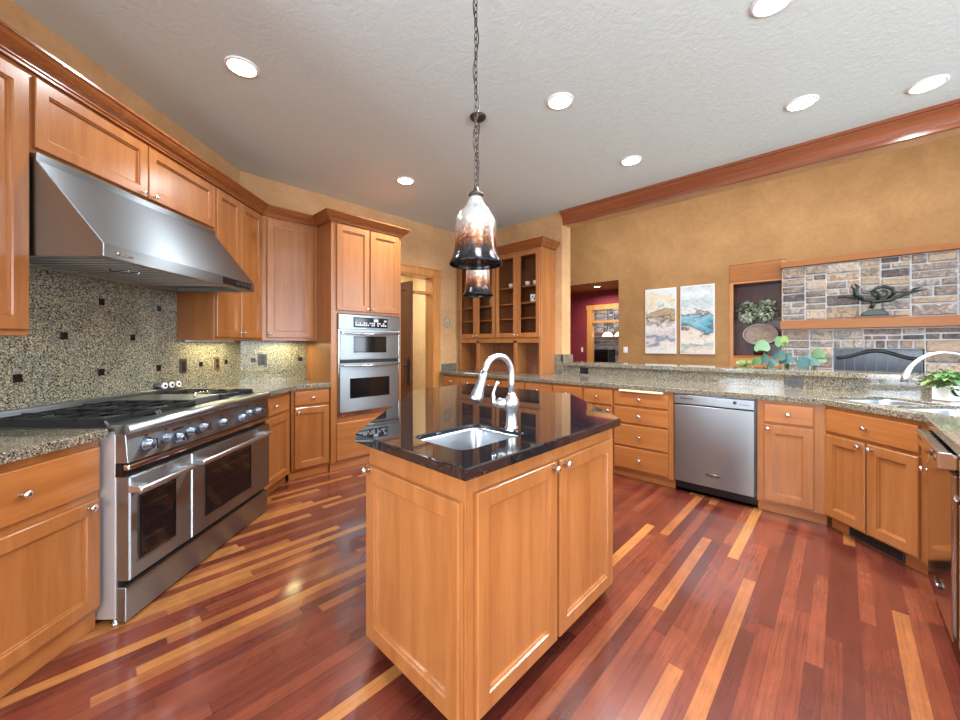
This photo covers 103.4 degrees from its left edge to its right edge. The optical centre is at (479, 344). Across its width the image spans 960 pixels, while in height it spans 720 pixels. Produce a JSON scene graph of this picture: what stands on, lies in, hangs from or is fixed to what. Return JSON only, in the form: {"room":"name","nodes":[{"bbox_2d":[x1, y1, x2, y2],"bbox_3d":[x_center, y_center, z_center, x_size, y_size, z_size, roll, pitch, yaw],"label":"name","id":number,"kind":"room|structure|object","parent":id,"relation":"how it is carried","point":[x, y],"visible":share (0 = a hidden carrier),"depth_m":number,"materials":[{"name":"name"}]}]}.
{"room":"kitchen","nodes":[
{"label":"kitchen","id":0,"kind":"room"},
{"bbox_2d":[0,0,238,388],"bbox_3d":[-2.426,-0.225,0.716,0.140,3.050,6.235,0,0,-1],"label":"wall","id":1,"kind":"structure","parent":0,"point":[12,14],"depth_m":2.39,"materials":[{"name":"gold paint"}]},
{"bbox_2d":[0,54,28,335],"bbox_3d":[-2.196,-0.650,1.431,0.346,1.220,0.615,0,0,-1],"label":"upper cabinet","id":2,"kind":"object","parent":1,"relation":"attached to","point":[14,79],"visible":1,"depth_m":1.67,"materials":[{"name":"brown wood"}]},
{"bbox_2d":[0,267,240,410],"bbox_3d":[-2.377,-0.248,2.163,0.017,1.264,3.307,0,0,-1],"label":"backsplash","id":3,"kind":"structure","parent":1,"relation":"attached to","point":[87,337],"depth_m":2.35,"materials":[{"name":"beige stone"}]},
{"bbox_2d":[180,359,186,372],"bbox_3d":[-2.387,0.170,3.050,0.009,0.115,0.072,0,0,-1],"label":"outlet","id":4,"kind":"object","parent":3,"relation":"attached to","point":[183,362],"visible":1,"depth_m":3.05,"materials":[{"name":"grey"}]},
{"bbox_2d":[214,357,219,369],"bbox_3d":[-2.395,0.170,3.454,0.009,0.115,0.072,0,0,-1],"label":"outlet","id":5,"kind":"object","parent":3,"relation":"attached to","point":[216,359],"visible":1,"depth_m":3.44,"materials":[{"name":"brown plastic"}]},
{"bbox_2d":[27,71,214,229],"bbox_3d":[-2.216,-1.075,2.367,0.346,0.370,1.252,0,0,-1],"label":"upper cabinet","id":6,"kind":"object","parent":1,"relation":"attached to","point":[62,129],"visible":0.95,"depth_m":2.12,"materials":[{"name":"brown wood"}]},
{"bbox_2d":[29,152,253,291],"bbox_3d":[-2.056,-0.639,2.349,0.626,0.493,1.212,0,0,-1],"label":"range hood","id":7,"kind":"object","parent":1,"relation":"attached to","point":[81,224],"visible":0.99,"depth_m":1.99,"materials":[{"name":"silver metal"}]},
{"bbox_2d":[177,186,261,340],"bbox_3d":[-2.237,-0.650,3.332,0.346,1.220,0.672,0,0,-1],"label":"upper cabinet","id":8,"kind":"object","parent":1,"relation":"attached to","point":[228,316],"visible":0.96,"depth_m":3.21,"materials":[{"name":"brown wood"}]},
{"bbox_2d":[0,19,315,226],"bbox_3d":[-2.039,-1.306,2.304,0.414,0.092,3.571,0,0,4],"label":"crown molding","id":9,"kind":"structure","parent":8,"relation":"attached to","point":[14,45],"depth_m":2.14,"materials":[{"name":"brown wood"}]},
{"bbox_2d":[185,340,233,341],"bbox_3d":[-2.357,-0.030,3.325,0.050,0.016,0.550,0,0,-1],"label":"light","id":10,"kind":"object","parent":8,"relation":"attached to","point":[185,340],"visible":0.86,"depth_m":3.23,"materials":[{"name":"white paint"}]},
{"bbox_2d":[239,171,458,386],"bbox_3d":[-1.357,-0.225,5.045,0.160,3.050,3.310,0,0,44],"label":"wall","id":11,"kind":"structure","parent":0,"point":[427,246],"depth_m":5.39,"materials":[{"name":"beige paint"}]},
{"bbox_2d":[241,341,305,382],"bbox_3d":[-2.190,0.173,4.047,0.017,0.424,0.651,0,0,44],"label":"backsplash","id":12,"kind":"structure","parent":11,"relation":"attached to","point":[286,360],"depth_m":4.03,"materials":[{"name":"beige stone"}]},
{"bbox_2d":[258,354,266,364],"bbox_3d":[-2.267,0.155,3.951,0.009,0.120,0.085,0,0,44],"label":"outlet","id":13,"kind":"object","parent":12,"relation":"attached to","point":[262,358],"visible":1,"depth_m":3.95,"materials":[{"name":"grey plastic"}]},
{"bbox_2d":[261,215,316,340],"bbox_3d":[-2.071,-0.650,3.924,0.356,1.220,0.665,0,0,44],"label":"upper cabinet","id":14,"kind":"object","parent":11,"relation":"attached to","point":[289,249],"visible":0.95,"depth_m":3.86,"materials":[{"name":"brown wood"}]},
{"bbox_2d":[401,281,412,398],"bbox_3d":[-1.294,0.190,5.660,0.800,2.200,0.125,0,0,44],"label":"door","id":15,"kind":"structure","parent":11,"relation":"in","point":[406,287],"depth_m":5.47,"materials":[{"name":"brown wood"}]},
{"bbox_2d":[413,290,429,294],"bbox_3d":[-0.875,-0.765,5.577,0.100,0.040,0.285,0,0,44],"label":"trim","id":16,"kind":"structure","parent":11,"relation":"attached to","point":[414,291],"depth_m":5.53,"materials":[{"name":"brown wood"}]},
{"bbox_2d":[401,263,442,387],"bbox_3d":[-1.009,0.092,5.388,0.208,2.415,1.075,0,0,44],"label":"trim","id":17,"kind":"structure","parent":11,"relation":"attached to","point":[432,277],"depth_m":5.63,"materials":[{"name":"brown wood"}]},
{"bbox_2d":[443,315,452,327],"bbox_3d":[-0.496,-0.355,5.811,0.022,0.198,0.195,0,0,44],"label":"wall ornament","id":18,"kind":"object","parent":11,"relation":"attached to","point":[447,320],"visible":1,"depth_m":5.81,"materials":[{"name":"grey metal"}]},
{"bbox_2d":[441,363,455,369],"bbox_3d":[-0.477,0.336,5.834,0.016,0.096,0.295,0,0,44],"label":"backsplash","id":19,"kind":"structure","parent":11,"relation":"attached to","point":[448,366],"depth_m":5.82,"materials":[{"name":"stone"}]},
{"bbox_2d":[401,276,424,389],"bbox_3d":[-1.561,-0.075,5.996,1.450,2.750,2.300,0,0,44],"label":"wall","id":20,"kind":"structure","parent":0,"point":[418,284],"depth_m":7.05,"materials":[{"name":"yellow paint"}]},
{"bbox_2d":[0,462,959,719],"bbox_3d":[1.380,1.330,3.248,11.900,0.060,13.800,0,0,44],"label":"floor","id":21,"kind":"structure","parent":0,"point":[713,608],"depth_m":1.69,"materials":[{"name":"brown wood"}]},
{"bbox_2d":[0,440,99,698],"bbox_3d":[-2.020,0.863,1.432,0.652,0.875,0.610,0,0,-1],"label":"base cabinet","id":22,"kind":"object","parent":21,"relation":"on","point":[50,502],"visible":0.99,"depth_m":1.52,"materials":[{"name":"brown wood"}]},
{"bbox_2d":[0,429,107,464],"bbox_3d":[-2.020,0.405,1.123,0.660,0.040,1.212,0,0,-1],"label":"countertop","id":23,"kind":"structure","parent":22,"relation":"on","point":[15,444],"depth_m":1.56,"materials":[{"name":"stone"}]},
{"bbox_2d":[0,386,271,626],"bbox_3d":[-1.960,0.804,2.349,0.791,0.992,1.234,0,0,-1],"label":"range","id":24,"kind":"object","parent":21,"relation":"on","point":[183,471],"visible":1,"depth_m":2.02,"materials":[{"name":"grey metal"}]},
{"bbox_2d":[0,394,245,428],"bbox_3d":[-2.043,0.392,2.352,0.615,0.016,1.200,0,0,-1],"label":"cooktop","id":25,"kind":"object","parent":24,"relation":"in","point":[102,425],"depth_m":1.76,"materials":[{"name":"black metal"}]},
{"bbox_2d":[154,383,167,388],"bbox_3d":[-2.335,0.301,2.776,0.067,0.046,0.047,0,0,-1],"label":"spice jar","id":26,"kind":"object","parent":24,"relation":"on","point":[157,385],"visible":1,"depth_m":2.76,"materials":[{"name":"silver metal"}]},
{"bbox_2d":[163,382,174,387],"bbox_3d":[-2.336,0.301,2.841,0.067,0.046,0.047,0,0,-1],"label":"spice jar","id":27,"kind":"object","parent":24,"relation":"on","point":[170,384],"visible":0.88,"depth_m":2.83,"materials":[{"name":"silver metal"}]},
{"bbox_2d":[170,381,180,386],"bbox_3d":[-2.337,0.301,2.905,0.067,0.046,0.047,0,0,-1],"label":"spice jar","id":28,"kind":"object","parent":24,"relation":"on","point":[177,383],"visible":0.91,"depth_m":2.90,"materials":[{"name":"silver metal"}]},
{"bbox_2d":[264,391,289,494],"bbox_3d":[-2.064,0.863,3.276,0.652,0.875,0.615,0,0,-1],"label":"base cabinet","id":29,"kind":"object","parent":21,"relation":"on","point":[278,405],"visible":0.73,"depth_m":3.36,"materials":[{"name":"brown wood"}]},
{"bbox_2d":[208,379,330,395],"bbox_3d":[-1.952,0.405,3.624,0.902,0.040,1.307,0,0,-1],"label":"countertop","id":30,"kind":"structure","parent":29,"relation":"on","point":[282,386],"depth_m":3.61,"materials":[{"name":"stone"}]},
{"bbox_2d":[288,387,328,480],"bbox_3d":[-1.940,0.863,3.835,0.632,0.875,0.610,0,0,44],"label":"base cabinet","id":31,"kind":"object","parent":21,"relation":"on","point":[308,408],"visible":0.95,"depth_m":3.72,"materials":[{"name":"brown wood"}]},
{"bbox_2d":[306,207,410,471],"bbox_3d":[-1.418,-0.026,4.344,0.707,2.652,1.012,0,0,44],"label":"tall cabinet","id":32,"kind":"object","parent":21,"relation":"on","point":[359,258],"visible":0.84,"depth_m":4.03,"materials":[{"name":"brown wood"}]},
{"bbox_2d":[337,314,399,416],"bbox_3d":[-1.378,0.212,4.329,0.641,1.061,0.747,0,0,44],"label":"double oven","id":33,"kind":"object","parent":32,"relation":"in","point":[367,346],"visible":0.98,"depth_m":4.10,"materials":[{"name":"silver metal"}]},
{"bbox_2d":[443,374,477,385],"bbox_3d":[-0.079,0.863,5.509,0.735,0.875,0.652,0,0,44],"label":"base cabinet","id":34,"kind":"object","parent":21,"relation":"on","point":[448,380],"visible":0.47,"depth_m":5.33,"materials":[{"name":"brown wood"}]},
{"bbox_2d":[441,369,959,455],"bbox_3d":[0.827,0.405,3.333,5.358,0.040,2.758,0,0,44],"label":"countertop","id":35,"kind":"structure","parent":34,"relation":"on","point":[947,427],"depth_m":2.99,"materials":[{"name":"stone"}]},
{"bbox_2d":[459,236,560,374],"bbox_3d":[0.313,-0.484,5.447,1.695,1.737,0.410,0,0,44],"label":"hutch","id":36,"kind":"object","parent":35,"relation":"on","point":[516,327],"visible":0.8,"depth_m":5.31,"materials":[{"name":"brown wood"}]},
{"bbox_2d":[462,305,491,309],"bbox_3d":[0.076,-0.557,5.741,0.706,0.018,0.277,0,0,44],"label":"shelf","id":37,"kind":"object","parent":36,"relation":"attached to","point":[463,307],"depth_m":5.79,"materials":[{"name":"brown wood"}]},
{"bbox_2d":[462,320,491,322],"bbox_3d":[0.076,-0.354,5.741,0.706,0.018,0.277,0,0,44],"label":"shelf","id":38,"kind":"object","parent":36,"relation":"attached to","point":[463,321],"depth_m":5.85,"materials":[{"name":"brown wood"}]},
{"bbox_2d":[500,284,535,291],"bbox_3d":[0.616,-0.779,5.224,0.706,0.018,0.277,0,0,44],"label":"shelf","id":39,"kind":"object","parent":36,"relation":"attached to","point":[527,288],"depth_m":5.29,"materials":[{"name":"brown wood"}]},
{"bbox_2d":[500,301,535,306],"bbox_3d":[0.616,-0.557,5.224,0.706,0.018,0.277,0,0,44],"label":"shelf","id":40,"kind":"object","parent":36,"relation":"attached to","point":[524,304],"depth_m":5.30,"materials":[{"name":"brown wood"}]},
{"bbox_2d":[500,317,535,320],"bbox_3d":[0.616,-0.354,5.224,0.706,0.018,0.277,0,0,44],"label":"shelf","id":41,"kind":"object","parent":36,"relation":"attached to","point":[501,318],"depth_m":5.27,"materials":[{"name":"brown wood"}]},
{"bbox_2d":[530,294,535,301],"bbox_3d":[0.723,-0.617,5.040,0.119,0.100,0.094,0,0,-19],"label":"mug","id":42,"kind":"object","parent":36,"relation":"on","point":[532,296],"visible":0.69,"depth_m":5.00,"materials":[{"name":"white ceramic"}]},
{"bbox_2d":[842,399,959,415],"bbox_3d":[2.786,0.512,2.415,0.463,0.220,0.778,0,0,-1],"label":"sink","id":43,"kind":"object","parent":35,"relation":"in","point":[946,411],"visible":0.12,"depth_m":2.61,"materials":[{"name":"silver metal"}]},
{"bbox_2d":[900,351,959,382],"bbox_3d":[2.948,0.212,2.392,0.414,0.346,0.179,0,0,2],"label":"faucet","id":44,"kind":"object","parent":35,"relation":"on","point":[905,376],"visible":1,"depth_m":2.44,"materials":[{"name":"white metal"}]},
{"bbox_2d":[915,369,959,401],"bbox_3d":[3.215,0.274,2.612,0.331,0.221,0.297,0,0,-33],"label":"potted plant","id":45,"kind":"object","parent":35,"relation":"on","point":[948,391],"visible":1,"depth_m":2.58,"materials":[{"name":"green plant"}]},
{"bbox_2d":[355,384,619,719],"bbox_3d":[-0.072,0.834,2.357,1.755,0.932,1.756,0,0,44],"label":"kitchen island","id":46,"kind":"object","parent":21,"relation":"on","point":[478,559],"visible":1,"depth_m":1.42,"materials":[{"name":"brown wood"}]},
{"bbox_2d":[355,384,619,481],"bbox_3d":[-0.071,0.386,2.358,1.755,0.036,1.752,0,0,44],"label":"island countertop","id":47,"kind":"structure","parent":46,"relation":"on","point":[547,421],"depth_m":1.73,"materials":[{"name":"black stone"}]},
{"bbox_2d":[420,428,517,449],"bbox_3d":[-0.038,0.491,1.546,0.294,0.210,0.369,0,0,44],"label":"sink","id":48,"kind":"object","parent":47,"relation":"in","point":[471,438],"visible":0.13,"depth_m":1.70,"materials":[{"name":"silver metal"}]},
{"bbox_2d":[469,353,518,429],"bbox_3d":[0.059,0.202,1.613,0.103,0.332,0.263,0,0,44],"label":"faucet","id":49,"kind":"object","parent":47,"relation":"on","point":[510,403],"visible":1,"depth_m":1.65,"materials":[{"name":"white metal"}]},
{"bbox_2d":[485,378,525,388],"bbox_3d":[0.461,0.863,4.992,0.755,0.875,0.652,0,0,44],"label":"drawer","id":50,"kind":"object","parent":21,"relation":"on","point":[521,384],"visible":0.15,"depth_m":4.75,"materials":[{"name":"brown wood"}]},
{"bbox_2d":[526,381,615,473],"bbox_3d":[1.127,0.863,4.354,1.087,0.875,0.652,0,0,44],"label":"base cabinet","id":51,"kind":"object","parent":21,"relation":"on","point":[602,398],"visible":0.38,"depth_m":3.95,"materials":[{"name":"brown wood"}]},
{"bbox_2d":[594,349,614,361],"bbox_3d":[3.126,0.710,9.877,0.650,1.180,0.410,0,0,44],"label":"fireplace","id":52,"kind":"object","parent":21,"relation":"on","point":[600,355],"visible":0.27,"depth_m":9.63,"materials":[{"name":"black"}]},
{"bbox_2d":[614,388,675,487],"bbox_3d":[1.722,0.863,3.782,0.558,0.875,0.655,0,0,44],"label":"base cabinet","id":53,"kind":"object","parent":21,"relation":"on","point":[644,437],"visible":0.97,"depth_m":3.55,"materials":[{"name":"brown wood"}]},
{"bbox_2d":[674,393,757,507],"bbox_3d":[2.140,0.868,3.377,0.595,0.865,0.622,0,0,44],"label":"dishwasher","id":54,"kind":"object","parent":21,"relation":"on","point":[715,437],"visible":0.97,"depth_m":3.14,"materials":[{"name":"silver metal"}]},
{"bbox_2d":[730,259,784,367],"bbox_3d":[4.313,0.034,5.867,0.678,2.532,0.480,0,0,44],"label":"display niche","id":55,"kind":"object","parent":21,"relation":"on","point":[753,282],"visible":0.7,"depth_m":5.91,"materials":[{"name":"brown wood"}]},
{"bbox_2d":[733,355,772,357],"bbox_3d":[4.312,0.182,5.860,0.590,0.035,0.450,0,0,44],"label":"shelf","id":56,"kind":"object","parent":55,"relation":"attached to","point":[734,356],"depth_m":5.79,"materials":[{"name":"brown wood"}]},
{"bbox_2d":[736,299,779,354],"bbox_3d":[4.327,-0.274,5.921,0.580,0.877,0.323,0,0,44],"label":"bouquet","id":57,"kind":"object","parent":55,"relation":"on","point":[760,314],"visible":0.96,"depth_m":5.89,"materials":[{"name":"green plant"}]},
{"bbox_3d":[4.327,-0.046,5.854,0.167,0.420,0.127,0,0,44],"label":"plate stand","id":58,"kind":"object","parent":55,"relation":"on","visible":0},
{"bbox_2d":[742,324,777,344],"bbox_3d":[4.316,-0.159,5.842,0.448,0.329,0.088,0,0,44],"label":"platter","id":59,"kind":"object","parent":58,"relation":"on","point":[752,334],"visible":0.86,"depth_m":5.86,"materials":[{"name":"grey"}]},
{"bbox_2d":[757,399,826,524],"bbox_3d":[2.509,0.863,3.030,0.405,0.875,0.652,0,0,44],"label":"base cabinet","id":60,"kind":"object","parent":21,"relation":"on","point":[790,435],"visible":0.96,"depth_m":2.83,"materials":[{"name":"brown wood"}]},
{"bbox_2d":[780,241,959,372],"bbox_3d":[4.967,0.068,4.621,2.060,2.465,0.445,0,0,44],"label":"fireplace","id":61,"kind":"object","parent":21,"relation":"on","point":[814,316],"visible":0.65,"depth_m":4.75,"materials":[{"name":"stone"}]},
{"bbox_2d":[834,349,922,372],"bbox_3d":[5.005,0.469,4.790,0.776,0.822,0.054,0,0,44],"label":"fire screen","id":62,"kind":"object","parent":61,"relation":"attached to","point":[885,360],"visible":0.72,"depth_m":4.79,"materials":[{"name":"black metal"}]},
{"bbox_2d":[838,283,925,317],"bbox_3d":[4.935,-0.559,4.682,0.751,0.453,0.100,0,0,44],"label":"sculpture","id":63,"kind":"object","parent":61,"relation":"on","point":[876,313],"visible":0.98,"depth_m":4.67,"materials":[{"name":"brown metal"}]},
{"bbox_2d":[825,404,928,574],"bbox_3d":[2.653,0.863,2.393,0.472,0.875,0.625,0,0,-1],"label":"base cabinet","id":64,"kind":"object","parent":21,"relation":"on","point":[876,489],"visible":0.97,"depth_m":2.34,"materials":[{"name":"brown wood"}]},
{"bbox_2d":[849,527,905,562],"bbox_3d":[2.510,1.254,2.406,0.010,0.077,0.330,0,0,-1],"label":"floor vent","id":65,"kind":"object","parent":64,"relation":"attached to","point":[869,540],"depth_m":2.38,"materials":[{"name":"black metal"}]},
{"bbox_2d":[918,428,932,565],"bbox_3d":[2.600,0.863,1.812,0.652,0.875,0.195,0,0,44],"label":"base cabinet","id":66,"kind":"object","parent":21,"relation":"on","point":[921,468],"visible":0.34,"depth_m":2.05,"materials":[{"name":"brown wood"}]},
{"bbox_2d":[917,429,959,643],"bbox_3d":[2.304,0.868,1.539,0.652,0.865,0.600,0,0,44],"label":"dishwasher","id":67,"kind":"object","parent":21,"relation":"on","point":[943,462],"visible":0.98,"depth_m":1.61,"materials":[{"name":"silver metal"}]},
{"bbox_2d":[959,461,959,648],"bbox_3d":[1.841,0.863,1.020,0.652,0.875,0.780,0,0,44],"label":"base cabinet","id":68,"kind":"object","parent":21,"relation":"on","point":[959,461],"visible":1,"depth_m":1.49,"materials":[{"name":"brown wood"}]},
{"bbox_3d":[3.127,0.855,3.929,0.920,0.890,0.320,0,0,44],"label":"side table","id":69,"kind":"object","parent":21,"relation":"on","visible":0},
{"bbox_2d":[736,360,753,366],"bbox_3d":[2.871,0.285,4.126,0.190,0.249,0.161,0,0,44],"label":"potted plant","id":70,"kind":"object","parent":69,"relation":"on","point":[745,362],"visible":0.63,"depth_m":4.08,"materials":[{"name":"green plant"}]},
{"bbox_2d":[753,340,778,367],"bbox_3d":[3.010,0.178,3.988,0.225,0.463,0.168,0,0,44],"label":"potted plant","id":71,"kind":"object","parent":69,"relation":"on","point":[763,345],"visible":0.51,"depth_m":3.97,"materials":[{"name":"green plant"}]},
{"bbox_2d":[772,336,794,367],"bbox_3d":[3.122,0.160,3.884,0.202,0.500,0.148,0,0,30],"label":"potted plant","id":72,"kind":"object","parent":69,"relation":"on","point":[785,359],"visible":0.59,"depth_m":3.85,"materials":[{"name":"green plant"}]},
{"bbox_2d":[797,348,826,368],"bbox_3d":[3.269,0.223,3.717,0.185,0.374,0.177,0,0,-20],"label":"potted plant","id":73,"kind":"object","parent":69,"relation":"on","point":[818,355],"visible":0.54,"depth_m":3.71,"materials":[{"name":"green plant"}]},
{"bbox_2d":[12,0,959,232],"bbox_3d":[-0.262,-1.790,1.064,7.250,0.080,7.975,0,0,44],"label":"ceiling","id":74,"kind":"structure","parent":0,"point":[348,99],"depth_m":2.48,"materials":[{"name":"white paint"}]},
{"bbox_2d":[224,56,258,77],"bbox_3d":[-1.500,-1.745,2.388,0.190,0.010,0.190,0,0,44],"label":"recessed light","id":75,"kind":"object","parent":74,"relation":"in","point":[240,66],"visible":1,"depth_m":2.38,"materials":[{"name":"white paint"}]},
{"bbox_2d":[396,177,414,184],"bbox_3d":[-0.794,-1.745,4.040,0.190,0.010,0.190,0,0,44],"label":"recessed light","id":76,"kind":"object","parent":74,"relation":"in","point":[402,180],"visible":1,"depth_m":4.03,"materials":[{"name":"white paint"}]},
{"bbox_2d":[449,0,502,269],"bbox_3d":[-0.018,-1.052,1.686,0.237,1.394,0.237,0,0,-15],"label":"pendant lamp","id":77,"kind":"object","parent":74,"relation":"hanging from","point":[475,248],"visible":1,"depth_m":1.62,"materials":[{"name":"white glass"}]},
{"bbox_2d":[463,112,492,297],"bbox_3d":[-0.016,-1.062,2.906,0.237,1.374,0.237,0,0,39],"label":"pendant lamp","id":78,"kind":"object","parent":74,"relation":"hanging from","point":[477,281],"visible":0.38,"depth_m":2.84,"materials":[{"name":"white glass"}]},
{"bbox_2d":[547,92,573,109],"bbox_3d":[0.575,-1.745,2.722,0.190,0.010,0.190,0,0,44],"label":"recessed light","id":79,"kind":"object","parent":74,"relation":"in","point":[562,100],"visible":1,"depth_m":2.71,"materials":[{"name":"white paint"}]},
{"bbox_2d":[620,156,641,165],"bbox_3d":[1.435,-1.745,3.601,0.190,0.010,0.190,0,0,44],"label":"recessed light","id":80,"kind":"object","parent":74,"relation":"in","point":[630,160],"visible":1,"depth_m":3.59,"materials":[{"name":"white paint"}]},
{"bbox_2d":[750,0,792,17],"bbox_3d":[1.492,-1.745,1.930,0.190,0.010,0.190,0,0,44],"label":"recessed light","id":81,"kind":"object","parent":74,"relation":"in","point":[759,8],"visible":1,"depth_m":1.96,"materials":[{"name":"white paint"}]},
{"bbox_2d":[785,94,818,111],"bbox_3d":[2.328,-1.745,2.744,0.190,0.010,0.190,0,0,44],"label":"recessed light","id":82,"kind":"object","parent":74,"relation":"in","point":[803,102],"visible":1,"depth_m":2.74,"materials":[{"name":"white paint"}]},
{"bbox_2d":[906,75,949,94],"bbox_3d":[3.010,-1.745,2.549,0.190,0.010,0.190,0,0,44],"label":"recessed light","id":83,"kind":"object","parent":74,"relation":"in","point":[930,83],"visible":1,"depth_m":2.54,"materials":[{"name":"white paint"}]},
{"bbox_2d":[570,289,618,361],"bbox_3d":[2.958,0.035,8.508,3.100,2.530,0.140,0,0,44],"label":"wall","id":84,"kind":"structure","parent":0,"point":[578,302],"depth_m":8.95,"materials":[{"name":"red paint"}]},
{"bbox_2d":[586,303,618,361],"bbox_3d":[3.013,0.195,8.407,1.380,2.210,0.130,0,0,44],"label":"trim","id":85,"kind":"structure","parent":84,"relation":"attached to","point":[590,309],"depth_m":8.76,"materials":[{"name":"brown wood"}]},
{"bbox_2d":[570,281,618,293],"bbox_3d":[2.626,-1.265,8.162,3.100,0.070,1.100,0,0,44],"label":"ceiling","id":86,"kind":"structure","parent":0,"point":[610,285],"depth_m":8.15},
{"bbox_2d":[594,309,618,360],"bbox_3d":[4.064,-0.200,10.024,4.000,3.000,0.100,0,0,44],"label":"wall","id":87,"kind":"structure","parent":0,"point":[613,328],"depth_m":10.41,"materials":[{"name":"grey stone"}]},
{"bbox_2d":[594,308,618,362],"bbox_3d":[3.975,-0.275,10.004,3.088,2.338,0.042,0,0,44],"label":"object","id":88,"kind":"object","parent":87,"relation":"attached to","point":[597,340],"visible":0.08,"depth_m":10.46,"materials":[{"name":"grey stone"}]},
{"bbox_2d":[594,333,615,336],"bbox_3d":[3.905,-0.270,9.931,2.900,0.080,0.145,0,0,44],"label":"mantel shelf","id":89,"kind":"object","parent":88,"relation":"attached to","point":[596,334],"visible":0.02,"depth_m":10.42,"materials":[{"name":"brown wood"}]},
{"bbox_2d":[496,213,931,396],"bbox_3d":[1.957,-0.225,4.312,5.640,3.050,0.215,0,0,44],"label":"wall","id":90,"kind":"structure","parent":0,"point":[551,226],"depth_m":5.09,"materials":[{"name":"beige paint"}]},
{"bbox_2d":[554,354,958,395],"bbox_3d":[2.526,0.256,3.769,4.006,0.256,0.262,0,0,44],"label":"backsplash","id":91,"kind":"structure","parent":90,"relation":"attached to","point":[886,386],"depth_m":3.57,"materials":[{"name":"stone"}]},
{"bbox_2d":[580,368,587,373],"bbox_3d":[1.312,0.328,4.774,0.115,0.070,0.009,0,0,44],"label":"outlet","id":92,"kind":"object","parent":91,"relation":"attached to","point":[582,370],"visible":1,"depth_m":4.77,"materials":[{"name":"black plastic"}]},
{"bbox_2d":[784,377,802,386],"bbox_3d":[2.783,0.332,3.365,0.125,0.075,0.009,0,0,44],"label":"outlet","id":93,"kind":"object","parent":91,"relation":"attached to","point":[798,382],"visible":1,"depth_m":3.36,"materials":[{"name":"grey"}]},
{"bbox_2d":[788,380,798,383],"bbox_3d":[2.781,0.332,3.363,0.072,0.028,0.003,0,0,44],"label":"socket","id":94,"kind":"object","parent":93,"relation":"attached to","point":[789,381],"depth_m":3.36,"materials":[{"name":"grey plastic"}]},
{"bbox_2d":[562,361,955,381],"bbox_3d":[2.631,0.250,3.760,3.902,0.040,0.420,0,0,44],"label":"bar ledge","id":95,"kind":"object","parent":90,"relation":"on","point":[731,369],"visible":1,"depth_m":3.52,"materials":[{"name":"stone"}]},
{"bbox_2d":[565,128,959,227],"bbox_3d":[2.133,-2.132,4.178,7.900,1.095,0.165,0,0,44],"label":"wall header","id":96,"kind":"structure","parent":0,"point":[954,132],"depth_m":3.49,"materials":[{"name":"brown wood"}]},
{"bbox_2d":[559,98,959,225],"bbox_3d":[2.984,-1.665,3.172,5.280,0.170,0.110,0,0,44],"label":"trim","id":97,"kind":"structure","parent":96,"relation":"attached to","point":[942,117],"depth_m":3.38,"materials":[{"name":"brown wood"}]},
{"bbox_2d":[570,135,959,365],"bbox_3d":[4.663,-0.650,5.337,9.950,3.900,0.160,0,0,44],"label":"wall","id":98,"kind":"structure","parent":0,"point":[907,197],"depth_m":5.66,"materials":[{"name":"paint"}]},
{"bbox_2d":[623,347,627,352],"bbox_3d":[2.717,0.095,7.079,0.080,0.110,0.016,0,0,44],"label":"light switch","id":99,"kind":"object","parent":98,"relation":"attached to","point":[625,349],"visible":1,"depth_m":7.08,"materials":[{"name":"white paint"}]},
{"bbox_2d":[645,287,676,353],"bbox_3d":[3.162,-0.412,6.637,0.512,1.135,0.037,0,0,44],"label":"painting","id":100,"kind":"object","parent":98,"relation":"attached to","point":[660,304],"visible":1,"depth_m":6.61,"materials":[{"name":"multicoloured paint"}]},
{"bbox_2d":[680,283,714,353],"bbox_3d":[3.576,-0.412,6.241,0.501,1.135,0.037,0,0,44],"label":"painting","id":101,"kind":"object","parent":98,"relation":"attached to","point":[697,302],"visible":1,"depth_m":6.22,"materials":[{"name":"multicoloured paint"}]},
{"bbox_3d":[3.462,-1.650,9.396,4.000,0.100,1.840,0,0,44],"label":"ceiling","id":102,"kind":"structure","parent":0,"visible":0},
{"bbox_2d":[602,309,612,336],"bbox_3d":[3.085,-0.900,9.162,0.260,1.400,0.260,0,0,44],"label":"dome lamp","id":103,"kind":"object","parent":102,"relation":"hanging from","point":[606,334],"visible":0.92,"depth_m":9.14,"materials":[{"name":"beige"}]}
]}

